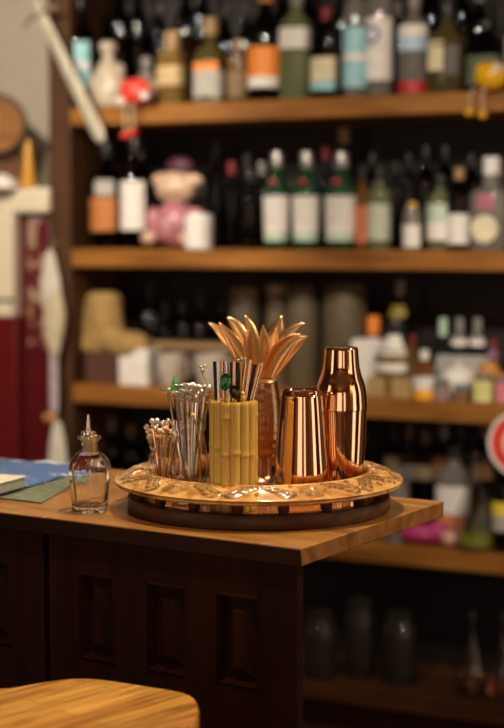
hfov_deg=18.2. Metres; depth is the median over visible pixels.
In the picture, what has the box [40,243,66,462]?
paddle
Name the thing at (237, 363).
straw
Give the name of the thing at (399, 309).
bottle
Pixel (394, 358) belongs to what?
bottle
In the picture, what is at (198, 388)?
pick
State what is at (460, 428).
bottle
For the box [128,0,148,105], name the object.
bottle
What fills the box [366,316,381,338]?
bottle
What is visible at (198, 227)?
candle jar
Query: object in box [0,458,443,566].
countertop
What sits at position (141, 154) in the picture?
bottle
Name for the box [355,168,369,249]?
bottle
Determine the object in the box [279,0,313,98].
bottle
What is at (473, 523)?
bottle
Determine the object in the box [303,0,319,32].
bottle
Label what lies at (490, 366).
bottle
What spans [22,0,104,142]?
sword
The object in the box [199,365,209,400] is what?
pick
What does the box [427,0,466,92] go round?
bottle
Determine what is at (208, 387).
pick
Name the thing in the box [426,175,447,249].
bottle
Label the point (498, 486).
bottle
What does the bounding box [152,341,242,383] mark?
crate
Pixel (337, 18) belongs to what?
bottle
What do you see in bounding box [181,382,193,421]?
pick
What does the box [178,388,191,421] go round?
pick
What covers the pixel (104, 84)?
ceramic bottle
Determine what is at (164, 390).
pick
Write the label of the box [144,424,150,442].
pick
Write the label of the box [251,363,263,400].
straw
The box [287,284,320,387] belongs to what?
canister
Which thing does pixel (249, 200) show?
bottle
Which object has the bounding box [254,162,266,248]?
bottle
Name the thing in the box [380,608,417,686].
glass jar
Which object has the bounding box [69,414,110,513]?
bottle
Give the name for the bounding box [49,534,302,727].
panel
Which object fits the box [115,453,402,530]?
round tray
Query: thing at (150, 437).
pick
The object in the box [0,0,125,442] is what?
wall
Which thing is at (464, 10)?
bottle
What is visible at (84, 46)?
bottle
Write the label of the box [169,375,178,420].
pick
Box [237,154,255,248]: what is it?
bottle
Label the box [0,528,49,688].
panel
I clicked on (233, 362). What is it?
straw
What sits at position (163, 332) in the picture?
bottle
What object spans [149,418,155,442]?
pick
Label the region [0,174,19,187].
bowl
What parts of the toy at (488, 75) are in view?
leg, leg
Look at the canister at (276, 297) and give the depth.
4.85 m
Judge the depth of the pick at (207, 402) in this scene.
2.56 m
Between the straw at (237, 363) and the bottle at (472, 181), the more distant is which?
the bottle at (472, 181)
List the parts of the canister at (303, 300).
lid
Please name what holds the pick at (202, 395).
in the jar at (190, 463)
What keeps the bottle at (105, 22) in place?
on the shelving
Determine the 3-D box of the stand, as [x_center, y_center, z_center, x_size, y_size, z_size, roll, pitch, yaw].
[0.590,0.047,4.497,0.103,0.109,0.103,2,5,26]
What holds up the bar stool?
on the floor
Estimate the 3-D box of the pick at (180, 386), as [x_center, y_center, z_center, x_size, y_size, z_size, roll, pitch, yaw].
[-0.115,0.126,2.555,0.024,0.191,0.023,4,6,43]
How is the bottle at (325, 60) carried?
on the shelving
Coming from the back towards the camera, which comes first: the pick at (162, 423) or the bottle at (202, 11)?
the bottle at (202, 11)
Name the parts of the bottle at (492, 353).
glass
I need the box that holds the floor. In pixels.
[303,723,335,727]
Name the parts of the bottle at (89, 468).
pourer spout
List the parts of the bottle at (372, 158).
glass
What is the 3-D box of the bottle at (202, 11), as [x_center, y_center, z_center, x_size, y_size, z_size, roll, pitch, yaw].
[-0.156,-1.000,4.930,0.070,0.400,0.070,2,5,26]
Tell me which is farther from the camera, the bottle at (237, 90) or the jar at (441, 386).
the bottle at (237, 90)
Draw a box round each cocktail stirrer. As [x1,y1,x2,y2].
[220,371,230,401]
[229,385,240,401]
[236,357,246,401]
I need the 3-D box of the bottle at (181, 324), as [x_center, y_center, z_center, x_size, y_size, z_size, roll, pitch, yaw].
[-0.225,-0.075,5.061,0.064,0.262,0.064,2,5,26]
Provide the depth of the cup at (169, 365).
4.85 m
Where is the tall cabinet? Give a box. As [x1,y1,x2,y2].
[0,188,51,460]
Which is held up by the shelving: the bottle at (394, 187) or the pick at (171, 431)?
the bottle at (394, 187)
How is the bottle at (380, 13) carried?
on the shelving
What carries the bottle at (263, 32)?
on the shelving
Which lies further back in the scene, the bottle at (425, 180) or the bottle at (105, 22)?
the bottle at (105, 22)
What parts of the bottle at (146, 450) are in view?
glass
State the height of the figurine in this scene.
0.284 m
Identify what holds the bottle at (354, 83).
on the shelving
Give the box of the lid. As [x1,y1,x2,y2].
[316,346,367,411]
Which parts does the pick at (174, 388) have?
stem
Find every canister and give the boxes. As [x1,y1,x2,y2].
[230,287,261,335]
[266,284,288,386]
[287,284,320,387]
[323,282,366,360]
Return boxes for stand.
[441,361,474,400]
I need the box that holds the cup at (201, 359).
[195,353,230,388]
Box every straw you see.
[213,361,216,399]
[216,361,220,401]
[220,361,225,401]
[224,361,231,401]
[230,362,231,398]
[232,361,235,401]
[236,362,239,401]
[242,361,247,401]
[244,360,251,401]
[246,364,256,400]
[250,363,259,399]
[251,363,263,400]
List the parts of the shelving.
panel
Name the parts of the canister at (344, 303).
lid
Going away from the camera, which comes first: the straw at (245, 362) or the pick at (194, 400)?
the straw at (245, 362)
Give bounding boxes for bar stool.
[0,679,199,727]
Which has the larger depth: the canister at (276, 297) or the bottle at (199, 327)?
the bottle at (199, 327)
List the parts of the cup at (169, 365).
handle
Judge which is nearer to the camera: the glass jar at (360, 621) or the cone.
the glass jar at (360, 621)
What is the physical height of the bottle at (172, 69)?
0.224 m
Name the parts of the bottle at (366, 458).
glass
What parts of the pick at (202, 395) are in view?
stem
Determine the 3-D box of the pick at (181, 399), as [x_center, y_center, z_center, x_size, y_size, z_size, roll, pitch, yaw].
[-0.114,0.137,2.543,0.025,0.170,0.023,0,5,0]
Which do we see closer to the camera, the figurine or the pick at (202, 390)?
the pick at (202, 390)
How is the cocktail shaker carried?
on the round tray
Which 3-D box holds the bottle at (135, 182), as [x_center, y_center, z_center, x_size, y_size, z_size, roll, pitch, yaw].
[-0.363,-0.530,4.895,0.091,0.344,0.092,2,5,26]
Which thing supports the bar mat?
on the countertop
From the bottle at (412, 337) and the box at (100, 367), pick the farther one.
the box at (100, 367)
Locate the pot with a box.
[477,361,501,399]
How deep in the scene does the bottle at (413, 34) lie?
4.44 m
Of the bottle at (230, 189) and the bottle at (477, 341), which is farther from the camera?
the bottle at (230, 189)
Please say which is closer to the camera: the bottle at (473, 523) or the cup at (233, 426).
the cup at (233, 426)
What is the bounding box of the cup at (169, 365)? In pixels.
[157,353,190,387]
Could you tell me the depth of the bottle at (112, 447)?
5.16 m
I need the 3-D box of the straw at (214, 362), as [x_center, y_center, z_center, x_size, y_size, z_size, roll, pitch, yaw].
[-0.054,0.108,2.498,0.015,0.226,0.006,0,5,0]
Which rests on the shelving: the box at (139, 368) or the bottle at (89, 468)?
the box at (139, 368)
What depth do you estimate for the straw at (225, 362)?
2.49 m
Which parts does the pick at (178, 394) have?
stem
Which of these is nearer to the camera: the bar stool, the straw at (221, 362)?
the bar stool
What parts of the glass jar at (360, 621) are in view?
lid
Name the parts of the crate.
lid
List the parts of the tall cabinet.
red door, floral panel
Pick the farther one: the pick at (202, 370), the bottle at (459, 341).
the bottle at (459, 341)
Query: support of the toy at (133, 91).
hanging from the shelving
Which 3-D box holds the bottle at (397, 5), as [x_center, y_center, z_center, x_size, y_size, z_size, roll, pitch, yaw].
[0.431,-0.923,4.651,0.060,0.290,0.060,2,5,26]
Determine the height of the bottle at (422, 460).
0.311 m
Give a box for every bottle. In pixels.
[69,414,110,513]
[74,0,94,107]
[88,41,126,106]
[90,142,121,248]
[101,17,108,57]
[104,418,120,469]
[109,0,129,105]
[120,138,149,248]
[120,424,141,469]
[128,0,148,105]
[136,57,156,104]
[140,146,148,174]
[140,282,159,340]
[143,418,155,462]
[151,1,169,75]
[155,300,171,340]
[156,31,189,103]
[172,300,190,341]
[174,0,193,102]
[190,292,209,341]
[191,0,212,102]
[193,17,227,102]
[206,138,225,248]
[212,300,229,342]
[217,1,234,55]
[223,162,236,248]
[227,39,247,101]
[236,1,249,55]
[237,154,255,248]
[240,170,259,248]
[247,0,280,100]
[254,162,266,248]
[263,152,290,249]
[274,0,289,22]
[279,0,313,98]
[292,152,320,249]
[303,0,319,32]
[310,7,340,97]
[317,146,329,248]
[325,152,356,249]
[330,128,356,185]
[331,0,344,96]
[342,0,366,96]
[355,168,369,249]
[364,435,370,461]
[365,154,377,190]
[366,0,393,95]
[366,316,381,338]
[367,168,391,249]
[374,318,416,395]
[383,424,402,468]
[388,162,399,249]
[389,280,410,345]
[394,1,401,94]
[398,0,428,93]
[400,154,415,249]
[400,424,415,498]
[402,202,420,249]
[410,335,419,362]
[413,350,434,400]
[414,429,431,523]
[416,146,434,249]
[420,0,440,36]
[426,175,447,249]
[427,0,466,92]
[432,423,448,521]
[435,146,454,192]
[435,444,470,531]
[437,318,448,354]
[446,168,469,249]
[451,318,467,354]
[454,0,472,43]
[455,450,492,551]
[456,424,470,473]
[456,611,486,696]
[464,154,481,191]
[466,19,503,91]
[468,157,503,250]
[468,318,485,355]
[469,0,488,40]
[476,424,494,502]
[487,340,502,372]
[487,611,503,700]
[492,471,503,552]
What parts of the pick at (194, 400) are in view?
stem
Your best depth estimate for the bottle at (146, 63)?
4.87 m
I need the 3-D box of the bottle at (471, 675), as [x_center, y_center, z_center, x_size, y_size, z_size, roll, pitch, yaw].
[0.635,0.834,4.540,0.091,0.240,0.091,2,5,26]
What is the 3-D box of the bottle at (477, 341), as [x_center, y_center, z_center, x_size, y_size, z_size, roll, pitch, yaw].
[0.656,-0.020,4.582,0.050,0.229,0.051,2,5,26]
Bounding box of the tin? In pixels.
[274,388,328,484]
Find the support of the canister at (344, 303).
on the shelving
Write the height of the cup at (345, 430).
0.143 m
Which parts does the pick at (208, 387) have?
stem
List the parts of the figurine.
leg, arm, leg, arm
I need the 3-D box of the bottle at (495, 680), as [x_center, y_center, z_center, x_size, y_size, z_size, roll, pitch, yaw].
[0.719,0.832,4.499,0.090,0.250,0.090,2,5,26]
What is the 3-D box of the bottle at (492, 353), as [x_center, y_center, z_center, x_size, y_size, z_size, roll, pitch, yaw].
[0.700,0.013,4.564,0.058,0.166,0.058,2,5,26]
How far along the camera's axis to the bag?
4.97 m
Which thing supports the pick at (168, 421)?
in the jar at (160, 456)
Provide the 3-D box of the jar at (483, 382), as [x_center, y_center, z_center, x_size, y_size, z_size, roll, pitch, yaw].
[0.650,0.066,4.413,0.055,0.086,0.054,2,5,26]
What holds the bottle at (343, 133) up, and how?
on the shelving
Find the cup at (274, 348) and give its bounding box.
[208,315,307,484]
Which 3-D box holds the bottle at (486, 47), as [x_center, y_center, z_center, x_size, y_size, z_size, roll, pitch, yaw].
[0.658,-0.860,4.406,0.104,0.204,0.103,2,5,26]
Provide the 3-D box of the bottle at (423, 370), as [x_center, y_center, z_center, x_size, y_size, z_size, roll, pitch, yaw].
[0.491,0.031,4.487,0.065,0.143,0.064,2,5,26]
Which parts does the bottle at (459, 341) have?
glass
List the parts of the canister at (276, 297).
lid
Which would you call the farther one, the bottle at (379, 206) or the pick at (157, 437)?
the bottle at (379, 206)
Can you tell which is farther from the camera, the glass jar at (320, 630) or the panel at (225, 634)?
the glass jar at (320, 630)
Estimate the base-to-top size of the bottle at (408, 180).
0.283 m
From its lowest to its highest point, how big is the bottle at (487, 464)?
0.356 m
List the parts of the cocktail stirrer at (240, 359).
rod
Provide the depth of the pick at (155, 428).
2.62 m
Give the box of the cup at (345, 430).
[324,410,366,480]
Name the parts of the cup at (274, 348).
lid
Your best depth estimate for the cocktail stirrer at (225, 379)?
2.46 m
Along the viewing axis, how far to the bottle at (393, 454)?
4.73 m
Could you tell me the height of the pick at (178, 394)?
0.180 m
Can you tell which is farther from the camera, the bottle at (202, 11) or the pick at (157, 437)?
the bottle at (202, 11)
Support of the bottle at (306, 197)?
on the shelving
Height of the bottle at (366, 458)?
0.300 m
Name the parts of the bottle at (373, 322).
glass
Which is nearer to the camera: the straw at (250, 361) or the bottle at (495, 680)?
the straw at (250, 361)
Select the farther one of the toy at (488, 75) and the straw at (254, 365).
the toy at (488, 75)
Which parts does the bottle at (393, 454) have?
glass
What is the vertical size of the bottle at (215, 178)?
0.347 m
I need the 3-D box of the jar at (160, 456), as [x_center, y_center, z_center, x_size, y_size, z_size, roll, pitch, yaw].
[-0.148,0.175,2.623,0.049,0.091,0.049,0,5,0]
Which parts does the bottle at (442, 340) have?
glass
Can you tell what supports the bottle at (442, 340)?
on the shelving
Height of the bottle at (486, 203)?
0.261 m
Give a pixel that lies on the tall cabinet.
(24, 212)
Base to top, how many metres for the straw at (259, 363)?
0.224 m
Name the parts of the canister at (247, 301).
lid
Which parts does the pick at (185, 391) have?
stem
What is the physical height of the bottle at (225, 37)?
0.327 m
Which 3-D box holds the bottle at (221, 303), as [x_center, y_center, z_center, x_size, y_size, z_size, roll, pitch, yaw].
[-0.095,-0.071,4.998,0.063,0.264,0.063,2,5,26]
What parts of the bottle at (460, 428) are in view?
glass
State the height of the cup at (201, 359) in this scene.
0.108 m
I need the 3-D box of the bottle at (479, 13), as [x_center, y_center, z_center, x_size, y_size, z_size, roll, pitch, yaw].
[0.655,-0.926,4.542,0.058,0.314,0.058,2,5,26]
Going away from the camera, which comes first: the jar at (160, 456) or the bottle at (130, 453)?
the jar at (160, 456)
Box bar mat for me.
[0,476,69,502]
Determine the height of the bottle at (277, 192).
0.290 m
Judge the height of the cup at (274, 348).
0.294 m
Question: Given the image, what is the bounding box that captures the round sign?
[488,415,503,471]
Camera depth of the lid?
2.60 m
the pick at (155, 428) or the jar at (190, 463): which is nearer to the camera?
the jar at (190, 463)
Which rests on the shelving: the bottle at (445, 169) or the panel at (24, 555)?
the bottle at (445, 169)
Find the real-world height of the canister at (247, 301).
0.307 m
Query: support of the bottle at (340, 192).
on the shelving
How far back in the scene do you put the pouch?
4.51 m
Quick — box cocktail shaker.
[316,346,367,480]
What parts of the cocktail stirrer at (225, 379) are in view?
glass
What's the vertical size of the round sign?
0.185 m
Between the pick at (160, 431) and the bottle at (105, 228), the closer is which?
the pick at (160, 431)
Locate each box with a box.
[85,352,118,383]
[119,348,160,385]
[351,338,384,386]
[366,376,412,398]
[436,354,489,397]
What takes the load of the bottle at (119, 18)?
on the shelving
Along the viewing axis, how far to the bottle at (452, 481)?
4.55 m
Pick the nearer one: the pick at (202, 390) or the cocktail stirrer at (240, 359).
the cocktail stirrer at (240, 359)
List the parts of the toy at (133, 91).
leg, leg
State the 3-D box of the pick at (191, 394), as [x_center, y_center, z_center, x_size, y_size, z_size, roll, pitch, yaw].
[-0.098,0.132,2.555,0.023,0.179,0.024,0,5,0]
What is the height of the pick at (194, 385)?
0.191 m
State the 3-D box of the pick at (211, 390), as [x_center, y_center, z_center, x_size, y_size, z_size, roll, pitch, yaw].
[-0.078,0.129,2.566,0.040,0.182,0.024,0,5,0]
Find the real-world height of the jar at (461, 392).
0.050 m
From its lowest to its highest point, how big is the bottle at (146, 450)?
0.300 m
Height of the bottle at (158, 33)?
0.341 m
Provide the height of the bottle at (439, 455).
0.332 m
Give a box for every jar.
[148,440,173,478]
[171,418,208,505]
[185,214,212,248]
[303,608,338,679]
[343,595,376,678]
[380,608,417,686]
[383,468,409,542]
[433,377,450,401]
[452,384,470,402]
[473,371,493,403]
[495,373,503,404]
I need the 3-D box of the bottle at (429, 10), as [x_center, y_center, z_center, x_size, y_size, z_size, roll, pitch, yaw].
[0.522,-0.962,4.604,0.065,0.376,0.065,2,5,26]
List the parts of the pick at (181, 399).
stem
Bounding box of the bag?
[82,292,153,358]
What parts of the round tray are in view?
support knob, support knob, support knob, support knob, support knob, support knob, support knob, support knob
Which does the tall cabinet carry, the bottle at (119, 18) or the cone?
the cone
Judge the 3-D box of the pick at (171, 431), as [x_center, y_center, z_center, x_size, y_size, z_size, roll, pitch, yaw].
[-0.139,0.162,2.611,0.025,0.110,0.010,3,5,32]
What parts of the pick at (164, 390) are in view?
stem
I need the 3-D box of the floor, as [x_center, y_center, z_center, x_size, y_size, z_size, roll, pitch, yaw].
[-1.725,1.417,0.828,9.000,0.050,9.560,2,5,26]
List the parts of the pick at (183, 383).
stem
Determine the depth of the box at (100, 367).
4.98 m
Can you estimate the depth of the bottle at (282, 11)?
4.78 m
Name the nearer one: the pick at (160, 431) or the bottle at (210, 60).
the pick at (160, 431)
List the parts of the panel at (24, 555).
raised panel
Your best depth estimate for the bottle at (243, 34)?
4.84 m
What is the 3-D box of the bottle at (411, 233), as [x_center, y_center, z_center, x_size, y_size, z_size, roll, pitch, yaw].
[0.456,-0.393,4.486,0.054,0.137,0.053,2,5,26]
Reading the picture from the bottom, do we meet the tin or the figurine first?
the tin
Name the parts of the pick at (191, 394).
stem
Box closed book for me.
[0,474,26,493]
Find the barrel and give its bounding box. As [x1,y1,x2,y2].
[0,93,28,186]
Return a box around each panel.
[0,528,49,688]
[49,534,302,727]
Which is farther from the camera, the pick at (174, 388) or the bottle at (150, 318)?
the bottle at (150, 318)
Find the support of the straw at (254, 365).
in the cup at (233, 426)
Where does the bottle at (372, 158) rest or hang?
on the shelving
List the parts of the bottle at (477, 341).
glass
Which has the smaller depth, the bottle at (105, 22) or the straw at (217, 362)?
the straw at (217, 362)
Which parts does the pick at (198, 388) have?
stem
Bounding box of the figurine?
[141,157,203,248]
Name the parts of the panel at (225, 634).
raised panel, raised panel, raised panel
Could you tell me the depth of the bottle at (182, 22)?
4.92 m
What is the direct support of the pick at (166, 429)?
in the jar at (160, 456)
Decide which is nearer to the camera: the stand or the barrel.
the stand
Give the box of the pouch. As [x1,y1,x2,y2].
[399,522,455,545]
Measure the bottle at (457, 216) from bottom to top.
0.232 m
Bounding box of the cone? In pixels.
[20,139,36,187]
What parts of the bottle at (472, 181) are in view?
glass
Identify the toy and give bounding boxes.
[115,78,151,139]
[464,61,503,118]
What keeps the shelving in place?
on the floor
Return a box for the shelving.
[48,0,503,727]
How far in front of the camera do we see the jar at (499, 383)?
4.37 m
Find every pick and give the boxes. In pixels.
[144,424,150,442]
[146,434,152,442]
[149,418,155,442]
[152,425,158,433]
[154,434,160,442]
[155,418,160,433]
[157,428,163,442]
[160,420,165,442]
[161,388,175,436]
[163,426,169,442]
[165,418,171,442]
[168,429,173,442]
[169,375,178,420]
[171,391,183,420]
[174,382,186,421]
[174,396,187,420]
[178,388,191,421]
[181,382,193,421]
[187,383,199,421]
[188,391,197,421]
[188,397,200,421]
[194,390,203,420]
[195,385,205,420]
[196,391,209,420]
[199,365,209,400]
[199,384,212,420]
[200,398,209,419]
[203,389,213,419]
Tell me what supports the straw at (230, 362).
in the cup at (233, 426)
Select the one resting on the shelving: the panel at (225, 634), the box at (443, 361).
the box at (443, 361)
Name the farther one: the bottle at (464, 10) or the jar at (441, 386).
the bottle at (464, 10)
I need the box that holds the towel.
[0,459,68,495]
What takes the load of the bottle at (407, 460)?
on the shelving
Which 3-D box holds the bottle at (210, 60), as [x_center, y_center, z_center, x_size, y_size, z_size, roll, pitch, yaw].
[-0.123,-0.916,4.758,0.098,0.258,0.096,2,5,26]
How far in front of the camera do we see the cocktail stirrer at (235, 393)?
2.46 m
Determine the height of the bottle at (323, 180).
0.313 m
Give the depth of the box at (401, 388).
4.53 m
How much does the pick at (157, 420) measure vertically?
0.127 m
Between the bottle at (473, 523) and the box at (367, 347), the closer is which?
the bottle at (473, 523)

